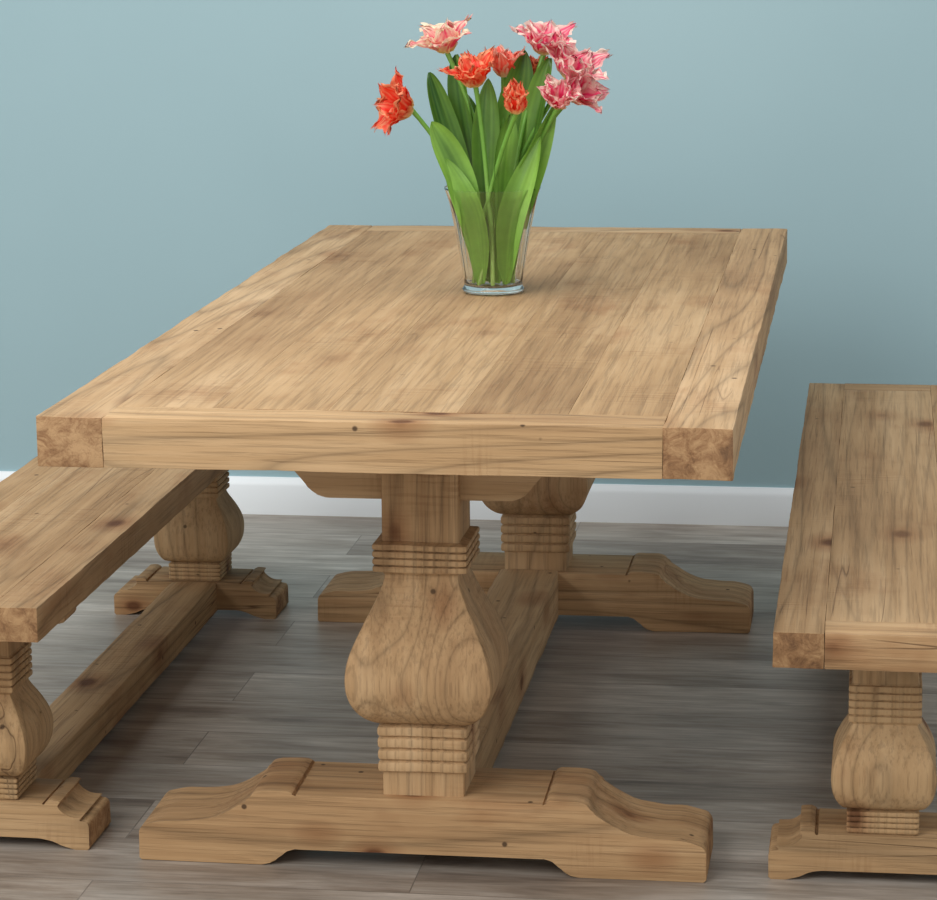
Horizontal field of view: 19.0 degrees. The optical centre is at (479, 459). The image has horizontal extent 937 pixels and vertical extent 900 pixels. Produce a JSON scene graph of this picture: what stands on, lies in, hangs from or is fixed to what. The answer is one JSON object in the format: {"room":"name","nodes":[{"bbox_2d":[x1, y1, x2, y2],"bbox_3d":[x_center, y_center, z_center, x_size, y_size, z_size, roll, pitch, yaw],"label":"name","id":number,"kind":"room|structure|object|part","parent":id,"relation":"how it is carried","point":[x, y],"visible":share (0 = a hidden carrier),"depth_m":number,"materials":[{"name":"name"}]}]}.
{"room":"dining room","nodes":[
{"label":"dining room","id":0,"kind":"room"},
{"bbox_2d":[0,0,936,487],"bbox_3d":[0.237,-1.330,6.456,12.000,3.000,0.100,1,12,8],"label":"wall","id":1,"kind":"structure","parent":0,"point":[157,156],"depth_m":6.58,"materials":[{"name":"blue paint"}]},
{"bbox_2d":[0,471,793,526],"bbox_3d":[0.243,0.104,6.702,12.000,0.091,0.016,1,12,8],"label":"baseboard","id":2,"kind":"structure","parent":1,"relation":"attached to","point":[607,503],"depth_m":6.68,"materials":[{"name":"white paint"}]},
{"bbox_2d":[0,514,936,899],"bbox_3d":[-0.396,1.114,2.319,12.000,0.050,9.300,1,12,8],"label":"floor","id":3,"kind":"structure","parent":0,"point":[706,721],"depth_m":5.10,"materials":[{"name":"grey wood"}]},
{"bbox_2d":[0,456,287,849],"bbox_3d":[-0.692,0.245,5.232,0.353,0.447,1.904,1,12,8],"label":"wooden bench","id":4,"kind":"object","parent":3,"relation":"on","point":[65,531],"visible":0.8,"depth_m":4.93,"materials":[{"name":"brown wood"}]},
{"bbox_2d":[36,225,786,882],"bbox_3d":[0.014,0.101,5.082,1.002,0.777,2.186,1,12,8],"label":"dining table","id":5,"kind":"object","parent":3,"relation":"on","point":[357,362],"visible":0.99,"depth_m":4.38,"materials":[{"name":"brown wood"}]},
{"bbox_2d":[371,14,612,294],"bbox_3d":[0.020,-0.553,5.078,0.442,0.504,0.205,3,12,15],"label":"vase","id":6,"kind":"object","parent":5,"relation":"on","point":[492,157],"visible":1,"depth_m":5.05,"materials":[{"name":"clear glass"}]},
{"bbox_3d":[-0.166,-0.649,5.057,0.088,0.125,0.102,4,13,20],"label":"tulip flower","id":7,"kind":"part","parent":6,"relation":"part of","materials":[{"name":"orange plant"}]},
{"bbox_3d":[-0.057,-0.481,5.112,0.138,0.323,0.012,-2,12,-6],"label":"tulip stem","id":8,"kind":"part","parent":6,"relation":"part of","materials":[{"name":"green plant"}]},
{"bbox_3d":[-0.072,-0.771,5.065,0.132,0.072,0.128,1,12,8],"label":"tulip flower","id":9,"kind":"part","parent":6,"relation":"part of","materials":[{"name":"pink plant"}]},
{"bbox_3d":[0.001,-0.531,5.107,0.134,0.422,0.010,4,13,22],"label":"tulip stem","id":10,"kind":"part","parent":6,"relation":"part of","materials":[{"name":"green plant"}]},
{"bbox_3d":[-0.025,-0.702,5.002,0.103,0.076,0.096,1,12,8],"label":"tulip flower","id":11,"kind":"part","parent":6,"relation":"part of","materials":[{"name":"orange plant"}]},
{"bbox_3d":[0.008,-0.493,5.064,0.037,0.365,0.012,-2,12,-7],"label":"tulip stem","id":12,"kind":"part","parent":6,"relation":"part of","materials":[{"name":"green plant"}]},
{"bbox_3d":[0.027,-0.470,5.056,0.010,0.323,0.125,-11,16,-42],"label":"tulip stem","id":13,"kind":"part","parent":6,"relation":"part of","materials":[{"name":"green plant"}]},
{"bbox_3d":[0.044,-0.510,5.115,0.012,0.376,0.013,1,12,8],"label":"tulip stem","id":14,"kind":"part","parent":6,"relation":"part of","materials":[{"name":"green plant"}]},
{"bbox_3d":[0.048,-0.720,5.060,0.079,0.058,0.086,5,13,25],"label":"tulip flower","id":15,"kind":"part","parent":6,"relation":"part of","materials":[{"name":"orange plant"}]},
{"bbox_3d":[0.064,-0.644,4.963,0.046,0.066,0.048,-1,12,-2],"label":"tulip flower","id":16,"kind":"part","parent":6,"relation":"part of","materials":[{"name":"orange plant"}]},
{"bbox_3d":[0.080,-0.528,5.096,0.097,0.418,0.015,-8,14,-32],"label":"tulip stem","id":17,"kind":"part","parent":6,"relation":"part of","materials":[{"name":"green plant"}]},
{"bbox_3d":[0.097,-0.717,5.095,0.061,0.055,0.046,1,12,8],"label":"tulip flower","id":18,"kind":"part","parent":6,"relation":"part of","materials":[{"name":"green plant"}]},
{"bbox_3d":[0.086,-0.509,5.104,0.159,0.378,0.023,1,12,8],"label":"tulip stem","id":19,"kind":"part","parent":6,"relation":"part of","materials":[{"name":"green plant"}]},
{"bbox_3d":[0.116,-0.762,5.054,0.127,0.065,0.124,1,12,8],"label":"tulip flower","id":20,"kind":"part","parent":6,"relation":"part of","materials":[{"name":"pink plant"}]},
{"bbox_3d":[0.096,-0.478,5.069,0.122,0.332,0.012,8,15,35],"label":"tulip stem","id":21,"kind":"part","parent":6,"relation":"part of","materials":[{"name":"green plant"}]},
{"bbox_3d":[0.143,-0.653,4.972,0.084,0.065,0.066,1,12,8],"label":"tulip flower","id":22,"kind":"part","parent":6,"relation":"part of","materials":[{"name":"pink plant"}]},
{"bbox_3d":[0.171,-0.721,5.011,0.128,0.092,0.136,1,12,8],"label":"tulip flower","id":23,"kind":"part","parent":6,"relation":"part of","materials":[{"name":"pink plant"}]},
{"bbox_3d":[0.189,-0.660,4.992,0.079,0.090,0.118,1,12,8],"label":"tulip flower","id":24,"kind":"part","parent":6,"relation":"part of","materials":[{"name":"pink plant"}]},
{"bbox_2d":[768,383,936,878],"bbox_3d":[0.735,0.265,5.072,0.350,0.447,2.015,1,12,8],"label":"wooden bench","id":25,"kind":"object","parent":3,"relation":"on","point":[857,593],"visible":1,"depth_m":4.32,"materials":[{"name":"brown wood"}]}
]}

